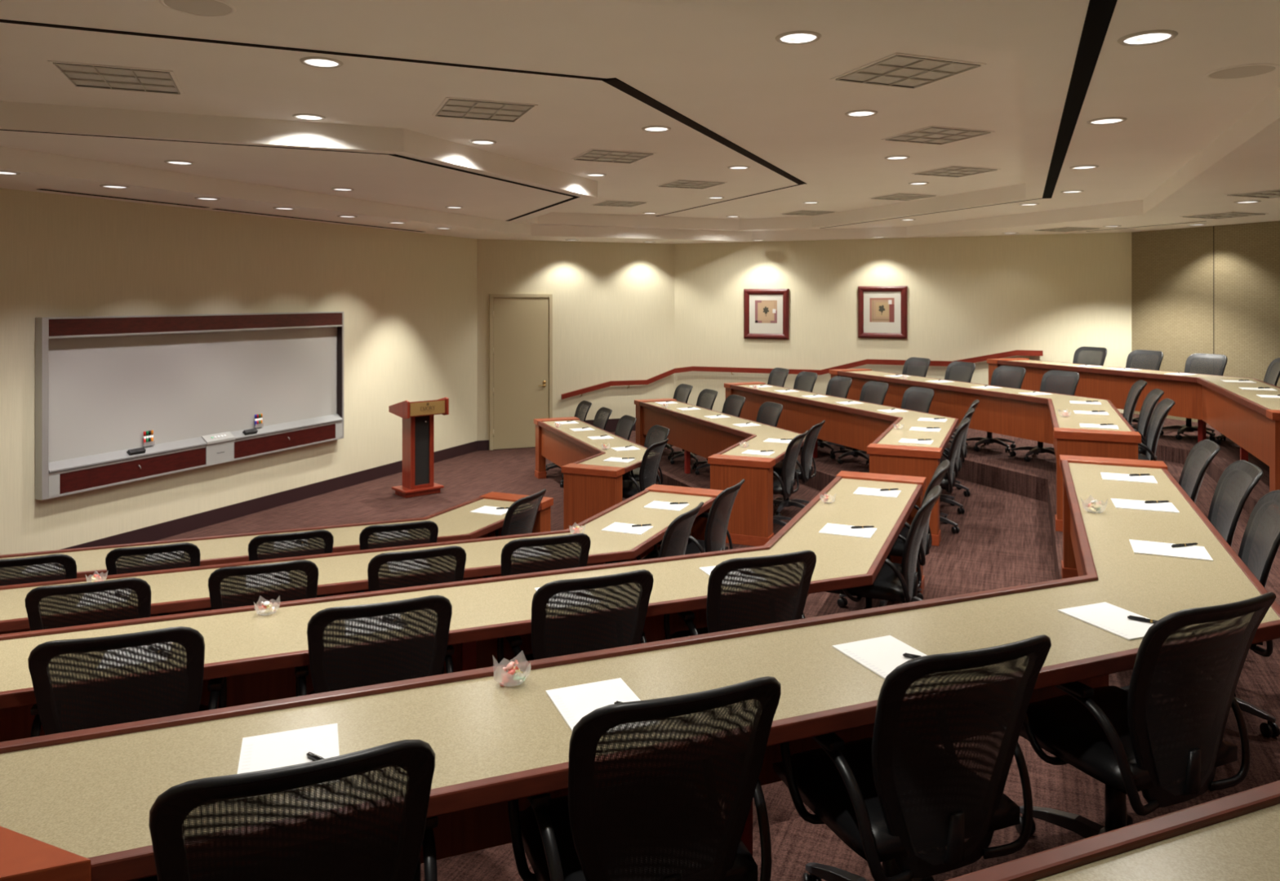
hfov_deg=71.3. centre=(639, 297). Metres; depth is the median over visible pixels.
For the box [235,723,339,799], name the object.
sheet
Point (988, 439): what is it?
chair
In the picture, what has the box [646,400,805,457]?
countertop
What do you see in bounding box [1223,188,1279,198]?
louvered troffer
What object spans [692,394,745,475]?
chair
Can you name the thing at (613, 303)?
wall
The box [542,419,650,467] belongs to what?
countertop
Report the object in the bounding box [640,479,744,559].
chair
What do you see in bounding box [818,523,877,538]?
notepad
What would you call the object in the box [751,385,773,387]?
notepad
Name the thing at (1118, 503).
notepad
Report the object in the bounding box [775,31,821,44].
recessed light
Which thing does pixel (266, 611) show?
candy
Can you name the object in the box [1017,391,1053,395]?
notepad
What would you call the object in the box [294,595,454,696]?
chair
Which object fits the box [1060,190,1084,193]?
recessed light
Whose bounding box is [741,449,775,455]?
notepad
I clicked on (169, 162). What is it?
recessed light
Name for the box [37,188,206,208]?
trim
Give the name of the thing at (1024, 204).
recessed light
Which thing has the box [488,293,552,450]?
door
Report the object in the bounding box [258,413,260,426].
marker
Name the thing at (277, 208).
recessed light
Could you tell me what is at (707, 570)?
notepad
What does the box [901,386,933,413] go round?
chair
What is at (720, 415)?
notepad
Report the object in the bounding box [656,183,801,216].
trim
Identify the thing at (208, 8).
ceiling speaker
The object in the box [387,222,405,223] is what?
recessed light
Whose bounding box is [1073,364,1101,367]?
notepad
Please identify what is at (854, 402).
notepad
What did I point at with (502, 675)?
candy
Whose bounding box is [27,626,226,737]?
chair
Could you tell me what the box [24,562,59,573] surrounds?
notepad
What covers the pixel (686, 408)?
notepad
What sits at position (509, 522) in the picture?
chair
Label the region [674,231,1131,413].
wall
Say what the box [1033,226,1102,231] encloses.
louvered troffer
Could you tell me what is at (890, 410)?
notepad
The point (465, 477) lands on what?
floor
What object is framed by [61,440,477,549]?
baseboard
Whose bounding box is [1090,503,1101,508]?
candy
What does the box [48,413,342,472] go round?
marker tray
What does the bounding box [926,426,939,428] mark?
ballpoint pen
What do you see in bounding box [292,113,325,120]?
recessed light
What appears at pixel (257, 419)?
marker
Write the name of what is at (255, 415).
marker
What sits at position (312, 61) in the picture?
recessed light
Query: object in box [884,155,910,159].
recessed light
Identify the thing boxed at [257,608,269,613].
candy
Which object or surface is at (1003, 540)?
floor
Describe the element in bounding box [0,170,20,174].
recessed light
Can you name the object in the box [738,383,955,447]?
countertop
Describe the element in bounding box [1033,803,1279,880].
countertop
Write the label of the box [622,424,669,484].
chair
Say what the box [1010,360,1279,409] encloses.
countertop
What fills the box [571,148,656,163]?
louvered troffer
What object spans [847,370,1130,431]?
countertop
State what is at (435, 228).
recessed light
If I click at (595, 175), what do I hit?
recessed light
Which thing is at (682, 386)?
chair
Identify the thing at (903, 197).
louvered troffer
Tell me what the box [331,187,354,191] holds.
recessed light
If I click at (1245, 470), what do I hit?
chair
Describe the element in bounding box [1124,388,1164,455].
chair
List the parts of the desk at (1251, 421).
modesty panel, leg, modesty panel, leg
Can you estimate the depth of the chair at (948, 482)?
7.84 m
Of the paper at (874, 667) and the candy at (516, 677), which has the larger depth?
the paper at (874, 667)
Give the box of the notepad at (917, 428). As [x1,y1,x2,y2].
[909,426,941,431]
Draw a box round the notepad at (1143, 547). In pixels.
[1128,539,1213,560]
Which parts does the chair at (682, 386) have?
leg, frame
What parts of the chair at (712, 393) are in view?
leg, leg, leg, frame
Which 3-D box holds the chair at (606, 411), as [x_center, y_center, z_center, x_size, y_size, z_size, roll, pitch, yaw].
[-0.725,1.976,11.831,0.699,0.990,0.637,0,0,-11]
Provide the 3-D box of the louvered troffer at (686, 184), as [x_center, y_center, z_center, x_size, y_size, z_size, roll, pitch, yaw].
[0.585,-1.292,10.182,0.610,0.013,0.610,0,0,-22]
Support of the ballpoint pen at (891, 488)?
on the notepad at (860, 491)
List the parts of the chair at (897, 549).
leg, seat, armrest, leg, armrest, frame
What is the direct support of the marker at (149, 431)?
in the holder
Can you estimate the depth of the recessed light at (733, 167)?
8.88 m
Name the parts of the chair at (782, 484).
leg, armrest, leg, seat, armrest, frame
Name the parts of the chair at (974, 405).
seat, armrest, leg, frame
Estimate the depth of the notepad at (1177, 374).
10.43 m
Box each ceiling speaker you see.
[159,0,236,17]
[1204,62,1279,79]
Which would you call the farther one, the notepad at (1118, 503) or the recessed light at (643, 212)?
the recessed light at (643, 212)
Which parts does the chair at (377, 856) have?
seat, armrest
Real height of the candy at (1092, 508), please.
0.034 m
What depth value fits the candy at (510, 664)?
2.46 m
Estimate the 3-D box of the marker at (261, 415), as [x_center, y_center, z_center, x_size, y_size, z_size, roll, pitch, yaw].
[-4.370,1.410,10.310,0.022,0.146,0.024,0,0,23]
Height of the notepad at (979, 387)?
0.005 m
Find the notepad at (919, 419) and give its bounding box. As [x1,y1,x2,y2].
[917,417,947,422]
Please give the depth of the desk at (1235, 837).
1.44 m
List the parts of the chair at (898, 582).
seat, armrest, armrest, frame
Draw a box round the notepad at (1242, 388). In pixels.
[1238,386,1277,391]
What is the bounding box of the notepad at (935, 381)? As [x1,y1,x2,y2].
[925,380,954,382]
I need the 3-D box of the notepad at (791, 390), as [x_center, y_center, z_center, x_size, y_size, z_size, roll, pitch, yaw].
[2.038,1.295,12.399,0.280,0.005,0.216,0,0,-21]
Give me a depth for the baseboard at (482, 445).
14.47 m
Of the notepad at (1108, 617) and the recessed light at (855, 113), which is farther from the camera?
the recessed light at (855, 113)
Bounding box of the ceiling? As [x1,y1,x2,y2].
[0,0,1279,244]
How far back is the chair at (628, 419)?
11.17 m
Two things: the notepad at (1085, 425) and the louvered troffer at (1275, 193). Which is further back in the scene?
the louvered troffer at (1275, 193)
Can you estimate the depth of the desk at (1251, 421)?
9.98 m
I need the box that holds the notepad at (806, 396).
[802,395,826,397]
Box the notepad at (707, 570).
[698,565,767,584]
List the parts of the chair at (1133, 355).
leg, frame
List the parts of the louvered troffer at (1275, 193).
frame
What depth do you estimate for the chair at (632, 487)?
9.18 m
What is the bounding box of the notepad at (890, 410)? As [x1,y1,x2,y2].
[876,408,907,413]
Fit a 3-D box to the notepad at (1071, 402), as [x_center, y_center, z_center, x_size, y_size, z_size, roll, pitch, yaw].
[4.508,1.061,9.032,0.280,0.005,0.216,0,0,24]
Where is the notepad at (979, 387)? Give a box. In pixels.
[972,386,1000,388]
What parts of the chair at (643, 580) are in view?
armrest, seat, armrest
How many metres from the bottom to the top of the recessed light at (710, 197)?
0.009 m
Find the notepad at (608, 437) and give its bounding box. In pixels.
[586,435,613,439]
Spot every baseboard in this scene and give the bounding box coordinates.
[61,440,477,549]
[477,440,488,450]
[585,417,635,431]
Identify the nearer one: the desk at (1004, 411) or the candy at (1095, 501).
the candy at (1095, 501)
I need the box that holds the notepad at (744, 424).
[732,422,759,426]
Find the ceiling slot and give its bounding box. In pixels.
[1042,0,1117,198]
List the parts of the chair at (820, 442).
leg, leg, frame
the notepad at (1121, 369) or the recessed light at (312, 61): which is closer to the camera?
the recessed light at (312, 61)
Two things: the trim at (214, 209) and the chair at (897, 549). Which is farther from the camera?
the trim at (214, 209)
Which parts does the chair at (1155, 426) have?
seat, armrest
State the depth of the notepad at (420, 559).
5.07 m
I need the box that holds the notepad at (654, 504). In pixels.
[643,500,689,511]
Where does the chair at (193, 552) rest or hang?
on the floor at (465, 477)
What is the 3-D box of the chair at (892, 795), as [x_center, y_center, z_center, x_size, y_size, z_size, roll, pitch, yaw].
[0.719,1.343,2.474,0.637,0.990,0.699,0,0,-12]
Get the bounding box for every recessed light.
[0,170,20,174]
[99,184,129,188]
[164,160,194,164]
[194,196,220,199]
[272,207,295,209]
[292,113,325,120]
[299,56,342,68]
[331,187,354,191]
[337,215,357,217]
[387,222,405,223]
[435,227,451,229]
[444,206,463,208]
[469,139,496,145]
[585,173,606,177]
[641,125,671,132]
[642,212,657,213]
[706,196,724,199]
[725,215,739,217]
[727,165,750,169]
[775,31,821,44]
[802,201,819,204]
[844,109,877,117]
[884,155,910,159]
[899,218,915,220]
[908,182,928,185]
[1018,203,1039,205]
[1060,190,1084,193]
[1069,164,1098,169]
[1086,116,1127,124]
[1102,225,1121,226]
[1117,29,1177,46]
[1186,223,1206,226]
[1234,200,1261,203]
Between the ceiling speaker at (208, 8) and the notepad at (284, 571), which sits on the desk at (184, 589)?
the notepad at (284, 571)
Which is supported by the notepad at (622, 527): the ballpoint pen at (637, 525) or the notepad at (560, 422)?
the ballpoint pen at (637, 525)
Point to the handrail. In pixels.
(1022, 353)
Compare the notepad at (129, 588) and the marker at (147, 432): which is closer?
the notepad at (129, 588)
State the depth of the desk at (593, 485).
9.51 m
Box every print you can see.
[755,300,777,323]
[869,297,894,322]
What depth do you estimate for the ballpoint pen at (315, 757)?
2.04 m
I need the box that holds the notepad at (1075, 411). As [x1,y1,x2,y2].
[1073,410,1109,415]
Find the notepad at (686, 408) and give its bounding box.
[675,407,701,410]
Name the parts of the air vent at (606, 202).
frame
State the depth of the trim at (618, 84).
6.64 m
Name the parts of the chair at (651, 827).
armrest, seat, armrest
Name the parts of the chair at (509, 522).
armrest, frame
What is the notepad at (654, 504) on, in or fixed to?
on the desk at (184, 589)
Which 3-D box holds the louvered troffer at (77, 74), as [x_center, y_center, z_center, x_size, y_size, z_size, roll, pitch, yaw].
[-3.068,-1.292,5.279,0.610,0.013,0.610,0,0,-22]
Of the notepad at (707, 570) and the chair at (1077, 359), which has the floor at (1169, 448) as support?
the chair at (1077, 359)
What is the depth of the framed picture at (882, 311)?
14.29 m
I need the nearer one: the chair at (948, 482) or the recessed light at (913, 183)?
the chair at (948, 482)
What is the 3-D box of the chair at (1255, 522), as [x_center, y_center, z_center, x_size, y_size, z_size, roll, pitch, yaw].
[2.467,1.343,3.909,0.699,0.990,0.637,0,0,34]
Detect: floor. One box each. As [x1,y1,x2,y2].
[155,446,644,559]
[420,444,1056,880]
[609,431,831,617]
[752,426,1279,880]
[1120,413,1279,537]
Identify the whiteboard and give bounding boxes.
[35,311,343,500]
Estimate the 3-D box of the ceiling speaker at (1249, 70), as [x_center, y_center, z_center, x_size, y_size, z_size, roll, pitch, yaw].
[2.969,-1.113,4.404,0.310,0.007,0.310,0,0,23]
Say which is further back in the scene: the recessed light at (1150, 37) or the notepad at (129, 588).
the notepad at (129, 588)
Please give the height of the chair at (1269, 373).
0.990 m
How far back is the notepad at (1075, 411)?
8.23 m
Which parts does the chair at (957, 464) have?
leg, seat, leg, armrest, frame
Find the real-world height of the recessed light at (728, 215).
0.009 m
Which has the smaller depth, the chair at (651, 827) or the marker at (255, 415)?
the chair at (651, 827)
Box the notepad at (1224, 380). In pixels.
[1220,379,1256,382]
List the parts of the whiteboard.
frame, panel, rail, rail, header panel, panel, frame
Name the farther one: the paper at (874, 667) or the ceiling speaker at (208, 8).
the ceiling speaker at (208, 8)
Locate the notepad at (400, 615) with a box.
[346,614,400,635]
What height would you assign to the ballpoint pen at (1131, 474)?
0.013 m
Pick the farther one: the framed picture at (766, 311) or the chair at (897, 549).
the framed picture at (766, 311)
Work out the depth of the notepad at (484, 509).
7.08 m
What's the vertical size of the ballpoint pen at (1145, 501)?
0.013 m
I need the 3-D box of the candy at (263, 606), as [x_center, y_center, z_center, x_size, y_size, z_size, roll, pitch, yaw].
[-1.542,1.269,3.666,0.026,0.014,0.041,0,0,44]
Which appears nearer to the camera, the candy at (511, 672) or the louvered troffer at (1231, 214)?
the candy at (511, 672)
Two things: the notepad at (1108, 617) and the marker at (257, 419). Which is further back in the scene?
the marker at (257, 419)
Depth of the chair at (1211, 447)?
5.30 m
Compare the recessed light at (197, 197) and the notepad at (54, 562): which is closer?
the notepad at (54, 562)
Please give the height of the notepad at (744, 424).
0.005 m
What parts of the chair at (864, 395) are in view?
leg, leg, leg, frame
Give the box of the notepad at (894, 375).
[884,374,909,377]
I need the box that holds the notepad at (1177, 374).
[1166,373,1198,375]
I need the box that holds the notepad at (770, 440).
[763,438,791,443]
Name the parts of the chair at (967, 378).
frame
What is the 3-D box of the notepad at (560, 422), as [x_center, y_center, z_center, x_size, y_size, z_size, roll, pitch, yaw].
[-0.987,1.690,12.091,0.280,0.005,0.216,0,0,-21]
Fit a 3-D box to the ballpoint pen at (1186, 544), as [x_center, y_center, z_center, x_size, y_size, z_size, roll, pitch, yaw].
[2.323,1.052,3.806,0.140,0.013,0.012,0,0,-16]
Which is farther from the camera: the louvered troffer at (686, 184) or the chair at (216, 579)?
the louvered troffer at (686, 184)
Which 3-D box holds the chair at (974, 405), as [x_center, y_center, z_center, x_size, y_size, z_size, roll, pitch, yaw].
[3.239,1.577,9.486,0.699,0.990,0.637,0,0,33]
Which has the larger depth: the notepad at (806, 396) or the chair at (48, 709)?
the notepad at (806, 396)
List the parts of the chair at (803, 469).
leg, leg, armrest, seat, leg, leg, armrest, frame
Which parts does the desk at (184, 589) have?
modesty panel, leg, modesty panel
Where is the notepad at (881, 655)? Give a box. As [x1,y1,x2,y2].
[832,635,950,679]
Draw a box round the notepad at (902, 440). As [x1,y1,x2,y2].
[897,438,933,444]
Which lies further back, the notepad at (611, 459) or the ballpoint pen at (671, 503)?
the notepad at (611, 459)
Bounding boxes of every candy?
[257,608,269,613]
[258,604,266,609]
[261,600,271,605]
[262,608,272,614]
[499,675,511,686]
[500,672,513,678]
[502,659,518,671]
[503,665,519,679]
[506,671,516,684]
[511,666,522,675]
[511,675,524,680]
[1088,506,1098,512]
[1089,499,1097,503]
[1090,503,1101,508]
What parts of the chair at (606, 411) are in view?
frame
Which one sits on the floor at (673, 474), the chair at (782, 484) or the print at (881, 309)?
the chair at (782, 484)
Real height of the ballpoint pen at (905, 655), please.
0.013 m
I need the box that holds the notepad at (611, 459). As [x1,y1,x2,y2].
[602,457,635,462]
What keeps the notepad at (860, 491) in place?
on the desk at (258, 655)
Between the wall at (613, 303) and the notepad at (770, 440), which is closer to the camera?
the notepad at (770, 440)
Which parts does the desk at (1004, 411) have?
modesty panel, modesty panel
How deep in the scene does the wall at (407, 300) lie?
9.84 m
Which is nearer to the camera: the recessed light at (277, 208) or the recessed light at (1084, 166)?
the recessed light at (1084, 166)
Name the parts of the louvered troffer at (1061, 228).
frame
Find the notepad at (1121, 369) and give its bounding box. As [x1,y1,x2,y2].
[1111,368,1139,370]
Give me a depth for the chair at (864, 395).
11.42 m
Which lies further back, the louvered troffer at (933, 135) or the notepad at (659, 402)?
the notepad at (659, 402)
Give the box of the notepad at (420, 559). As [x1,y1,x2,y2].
[387,559,429,571]
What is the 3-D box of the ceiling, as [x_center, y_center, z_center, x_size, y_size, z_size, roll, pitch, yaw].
[1.001,-1.124,6.911,12.643,0.350,15.883,0,0,23]
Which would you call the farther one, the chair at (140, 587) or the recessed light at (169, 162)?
the recessed light at (169, 162)
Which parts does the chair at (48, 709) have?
armrest, seat, armrest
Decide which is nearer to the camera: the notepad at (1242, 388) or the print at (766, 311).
the notepad at (1242, 388)
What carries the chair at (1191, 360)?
on the floor at (1169, 448)
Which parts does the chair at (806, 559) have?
armrest, seat, frame, armrest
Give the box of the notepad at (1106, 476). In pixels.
[1100,471,1157,483]
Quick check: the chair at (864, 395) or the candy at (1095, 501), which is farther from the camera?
the chair at (864, 395)
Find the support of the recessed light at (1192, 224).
in the ceiling
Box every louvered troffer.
[47,60,184,94]
[431,97,537,122]
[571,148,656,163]
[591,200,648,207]
[656,179,727,189]
[781,209,836,215]
[830,53,986,88]
[869,192,937,200]
[881,125,995,144]
[911,165,999,177]
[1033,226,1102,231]
[1179,211,1266,218]
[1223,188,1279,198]
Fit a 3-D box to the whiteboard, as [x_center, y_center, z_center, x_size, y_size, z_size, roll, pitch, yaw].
[-4.601,0.990,9.732,0.116,1.627,3.840,0,0,23]
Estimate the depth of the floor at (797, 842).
3.48 m
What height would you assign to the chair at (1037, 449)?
0.990 m
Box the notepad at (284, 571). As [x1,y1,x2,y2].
[246,571,289,586]
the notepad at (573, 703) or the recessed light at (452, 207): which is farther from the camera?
the recessed light at (452, 207)
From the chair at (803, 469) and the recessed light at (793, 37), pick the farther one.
the chair at (803, 469)
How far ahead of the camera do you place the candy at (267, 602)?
3.66 m
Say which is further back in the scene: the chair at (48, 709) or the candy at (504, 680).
the chair at (48, 709)
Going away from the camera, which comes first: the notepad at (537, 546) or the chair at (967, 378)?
the notepad at (537, 546)
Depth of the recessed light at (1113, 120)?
5.62 m
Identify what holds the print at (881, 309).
attached to the framed picture at (882, 311)
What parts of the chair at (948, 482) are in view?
leg, seat, armrest, leg, armrest, frame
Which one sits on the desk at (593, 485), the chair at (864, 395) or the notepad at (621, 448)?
the notepad at (621, 448)
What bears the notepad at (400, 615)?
on the desk at (258, 655)
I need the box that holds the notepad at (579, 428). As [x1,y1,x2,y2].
[568,427,595,431]
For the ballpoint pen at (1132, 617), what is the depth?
2.92 m
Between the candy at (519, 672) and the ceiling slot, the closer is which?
the candy at (519, 672)
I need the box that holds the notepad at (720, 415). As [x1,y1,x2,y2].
[704,414,729,418]
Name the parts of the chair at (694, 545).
armrest, seat, armrest, frame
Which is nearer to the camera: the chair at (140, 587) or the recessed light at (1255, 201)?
the chair at (140, 587)
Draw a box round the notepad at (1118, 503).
[1111,497,1179,512]
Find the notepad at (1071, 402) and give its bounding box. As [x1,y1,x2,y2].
[1069,400,1102,404]
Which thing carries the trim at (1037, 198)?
attached to the ceiling
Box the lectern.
[388,396,448,497]
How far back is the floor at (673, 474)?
11.04 m
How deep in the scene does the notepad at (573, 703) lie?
2.36 m
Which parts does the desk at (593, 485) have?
modesty panel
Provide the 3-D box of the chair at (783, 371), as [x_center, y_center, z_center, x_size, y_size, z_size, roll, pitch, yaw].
[1.901,1.577,13.581,0.699,0.990,0.637,0,0,-11]
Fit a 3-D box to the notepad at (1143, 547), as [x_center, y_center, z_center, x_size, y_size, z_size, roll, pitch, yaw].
[2.231,1.061,3.760,0.280,0.005,0.216,0,0,24]
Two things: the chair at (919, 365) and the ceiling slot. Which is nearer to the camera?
the ceiling slot
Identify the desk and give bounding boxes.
[0,454,1279,880]
[0,471,926,742]
[0,484,723,634]
[0,491,553,586]
[533,417,657,529]
[634,398,810,546]
[724,382,958,546]
[829,368,1141,531]
[944,779,1279,880]
[986,357,1279,515]
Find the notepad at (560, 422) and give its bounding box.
[555,421,578,424]
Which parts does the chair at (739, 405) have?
leg, leg, frame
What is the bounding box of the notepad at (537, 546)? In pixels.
[515,546,549,558]
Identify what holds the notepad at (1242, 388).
on the desk at (1251, 421)
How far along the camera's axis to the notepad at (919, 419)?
9.45 m
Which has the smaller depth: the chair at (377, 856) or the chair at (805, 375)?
the chair at (377, 856)
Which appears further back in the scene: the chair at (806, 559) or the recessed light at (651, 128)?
the recessed light at (651, 128)
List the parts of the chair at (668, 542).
armrest, frame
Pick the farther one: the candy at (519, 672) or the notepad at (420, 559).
the notepad at (420, 559)
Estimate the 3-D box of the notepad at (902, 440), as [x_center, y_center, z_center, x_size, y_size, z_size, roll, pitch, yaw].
[2.491,1.295,8.053,0.280,0.005,0.216,0,0,24]
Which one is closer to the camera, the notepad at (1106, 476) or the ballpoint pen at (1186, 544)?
the ballpoint pen at (1186, 544)
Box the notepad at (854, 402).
[836,400,862,404]
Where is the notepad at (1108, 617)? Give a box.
[1057,601,1154,639]
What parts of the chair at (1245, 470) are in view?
frame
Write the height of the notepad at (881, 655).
0.005 m
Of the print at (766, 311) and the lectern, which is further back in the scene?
the print at (766, 311)
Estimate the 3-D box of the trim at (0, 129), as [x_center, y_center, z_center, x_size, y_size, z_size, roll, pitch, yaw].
[-3.226,-1.115,6.377,2.923,0.003,0.020,0,0,-24]
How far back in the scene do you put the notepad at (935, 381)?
11.28 m
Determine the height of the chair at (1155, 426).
0.990 m
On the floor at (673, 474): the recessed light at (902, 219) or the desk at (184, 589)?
the desk at (184, 589)
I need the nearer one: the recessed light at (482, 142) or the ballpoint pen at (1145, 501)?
the ballpoint pen at (1145, 501)
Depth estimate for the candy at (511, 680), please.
2.46 m
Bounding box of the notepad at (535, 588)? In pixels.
[534,586,597,608]
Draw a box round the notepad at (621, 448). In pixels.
[610,446,640,451]
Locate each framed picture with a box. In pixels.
[743,288,788,339]
[857,285,907,338]
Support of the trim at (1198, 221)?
attached to the ceiling
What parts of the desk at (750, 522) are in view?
leg, modesty panel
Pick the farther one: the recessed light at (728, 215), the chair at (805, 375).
the recessed light at (728, 215)
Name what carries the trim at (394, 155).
attached to the ceiling
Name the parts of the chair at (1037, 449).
leg, leg, leg, frame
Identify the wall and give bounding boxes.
[0,187,477,555]
[477,239,674,449]
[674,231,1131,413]
[1131,220,1279,423]
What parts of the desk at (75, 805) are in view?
modesty panel, leg, modesty panel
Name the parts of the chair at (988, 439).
leg, leg, leg, leg, frame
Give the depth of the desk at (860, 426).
10.21 m
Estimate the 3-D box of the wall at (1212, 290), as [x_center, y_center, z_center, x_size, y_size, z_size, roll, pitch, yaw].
[7.992,0.522,10.917,0.152,3.900,4.367,0,0,-22]
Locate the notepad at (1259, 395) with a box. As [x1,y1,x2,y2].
[1256,394,1279,398]
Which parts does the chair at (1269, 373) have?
leg, frame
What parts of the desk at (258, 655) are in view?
modesty panel, leg, modesty panel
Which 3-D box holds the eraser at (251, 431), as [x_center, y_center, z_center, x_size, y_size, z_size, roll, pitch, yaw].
[-4.410,1.515,10.107,0.058,0.055,0.170,0,0,23]
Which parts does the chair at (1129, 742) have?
leg, armrest, seat, leg, armrest, frame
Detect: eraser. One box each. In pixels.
[126,447,146,455]
[242,428,257,435]
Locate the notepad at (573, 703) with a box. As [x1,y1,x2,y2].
[545,677,659,732]
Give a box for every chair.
[0,553,76,586]
[24,577,169,631]
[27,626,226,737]
[105,542,200,575]
[137,739,438,880]
[205,560,325,610]
[248,529,333,560]
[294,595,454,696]
[355,545,466,592]
[359,520,438,550]
[475,488,546,538]
[482,533,591,577]
[497,569,653,665]
[507,675,781,880]
[546,400,591,474]
[560,407,612,487]
[604,502,703,564]
[614,414,636,439]
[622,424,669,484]
[622,438,668,497]
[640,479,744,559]
[647,383,693,455]
[663,550,816,639]
[667,388,717,465]
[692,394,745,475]
[755,401,782,426]
[767,367,789,386]
[773,420,825,515]
[773,430,808,526]
[773,634,1051,880]
[793,371,817,391]
[805,376,852,453]
[825,485,942,608]
[830,381,888,464]
[836,459,950,607]
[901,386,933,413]
[902,356,930,377]
[939,408,974,513]
[939,417,969,533]
[942,399,979,496]
[944,360,975,435]
[965,365,1026,452]
[1001,591,1275,838]
[1009,369,1079,462]
[1072,346,1107,365]
[1120,489,1279,737]
[1123,379,1147,423]
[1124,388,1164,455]
[1125,349,1163,424]
[1137,398,1175,460]
[1160,353,1227,440]
[1169,459,1263,671]
[1178,439,1220,502]
[1214,357,1279,444]
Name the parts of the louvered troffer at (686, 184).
frame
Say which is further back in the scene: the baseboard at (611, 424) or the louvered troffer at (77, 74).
the baseboard at (611, 424)
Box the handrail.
[560,350,1043,399]
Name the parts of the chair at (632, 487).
armrest, seat, armrest, frame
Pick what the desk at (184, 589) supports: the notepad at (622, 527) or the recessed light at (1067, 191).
the notepad at (622, 527)
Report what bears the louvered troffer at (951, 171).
attached to the ceiling
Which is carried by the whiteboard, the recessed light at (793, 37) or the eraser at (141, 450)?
the eraser at (141, 450)
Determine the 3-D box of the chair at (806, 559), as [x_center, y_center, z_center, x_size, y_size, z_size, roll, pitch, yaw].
[0.429,1.577,4.065,0.637,0.990,0.699,0,0,-11]
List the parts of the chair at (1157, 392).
armrest, seat, frame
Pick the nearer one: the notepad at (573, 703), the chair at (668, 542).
the notepad at (573, 703)
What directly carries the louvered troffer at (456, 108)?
attached to the ceiling
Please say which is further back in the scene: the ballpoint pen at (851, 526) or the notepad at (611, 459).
the notepad at (611, 459)
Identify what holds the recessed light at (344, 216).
in the ceiling
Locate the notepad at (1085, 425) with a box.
[1080,423,1119,429]
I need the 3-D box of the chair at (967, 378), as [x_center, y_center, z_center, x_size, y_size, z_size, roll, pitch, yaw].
[4.005,1.343,11.676,0.699,0.990,0.637,0,0,-11]
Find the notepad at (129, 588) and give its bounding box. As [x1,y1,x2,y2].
[80,588,129,605]
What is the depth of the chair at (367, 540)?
5.89 m
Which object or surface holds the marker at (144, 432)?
in the holder
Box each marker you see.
[143,431,146,445]
[146,431,148,445]
[148,430,151,444]
[151,430,153,444]
[254,414,257,426]
[256,413,258,426]
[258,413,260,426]
[260,413,262,426]
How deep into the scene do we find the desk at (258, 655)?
3.83 m
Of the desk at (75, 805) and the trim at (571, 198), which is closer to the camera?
the desk at (75, 805)
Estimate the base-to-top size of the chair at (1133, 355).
0.990 m
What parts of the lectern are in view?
plate, fabric panel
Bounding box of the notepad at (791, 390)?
[773,389,799,392]
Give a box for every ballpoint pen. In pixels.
[306,751,324,760]
[631,524,651,526]
[669,502,688,504]
[850,525,874,528]
[880,488,897,490]
[902,652,921,658]
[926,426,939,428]
[1127,614,1157,622]
[1128,473,1150,475]
[1144,500,1168,502]
[1171,542,1197,546]
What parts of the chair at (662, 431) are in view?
seat, armrest, frame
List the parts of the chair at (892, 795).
leg, armrest, seat, leg, frame, armrest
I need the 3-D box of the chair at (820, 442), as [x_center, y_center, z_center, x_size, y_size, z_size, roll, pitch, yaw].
[2.499,1.577,12.075,0.699,0.990,0.637,0,0,-12]
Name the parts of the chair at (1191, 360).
leg, leg, leg, leg, frame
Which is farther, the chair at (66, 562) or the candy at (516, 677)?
the chair at (66, 562)
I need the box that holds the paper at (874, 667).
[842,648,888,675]
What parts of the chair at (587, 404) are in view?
leg, frame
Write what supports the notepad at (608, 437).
on the desk at (593, 485)
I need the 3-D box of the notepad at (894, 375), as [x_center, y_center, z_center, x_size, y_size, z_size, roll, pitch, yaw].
[3.497,1.061,12.121,0.280,0.005,0.216,0,0,-21]
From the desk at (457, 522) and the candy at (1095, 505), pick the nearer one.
the candy at (1095, 505)
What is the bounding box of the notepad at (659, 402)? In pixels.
[655,401,677,404]
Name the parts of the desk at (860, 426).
modesty panel, leg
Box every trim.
[0,19,609,80]
[0,128,397,155]
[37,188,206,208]
[213,208,423,231]
[390,154,580,197]
[505,197,577,221]
[601,77,806,184]
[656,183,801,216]
[820,198,1041,228]
[1085,221,1203,231]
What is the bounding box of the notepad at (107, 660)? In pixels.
[99,641,171,669]
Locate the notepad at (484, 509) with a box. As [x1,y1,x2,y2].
[470,505,507,515]
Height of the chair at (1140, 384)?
0.990 m
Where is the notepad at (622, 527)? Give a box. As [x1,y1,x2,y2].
[601,522,653,534]
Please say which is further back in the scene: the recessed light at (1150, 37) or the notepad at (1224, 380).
the notepad at (1224, 380)
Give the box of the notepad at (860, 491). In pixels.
[853,487,901,497]
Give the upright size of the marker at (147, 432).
0.146 m
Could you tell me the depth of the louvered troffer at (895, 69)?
5.09 m
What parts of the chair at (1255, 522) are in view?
leg, leg, leg, leg, seat, frame, armrest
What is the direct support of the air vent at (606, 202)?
attached to the ceiling
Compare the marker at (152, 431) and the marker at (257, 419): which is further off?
the marker at (257, 419)
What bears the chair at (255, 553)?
on the floor at (465, 477)

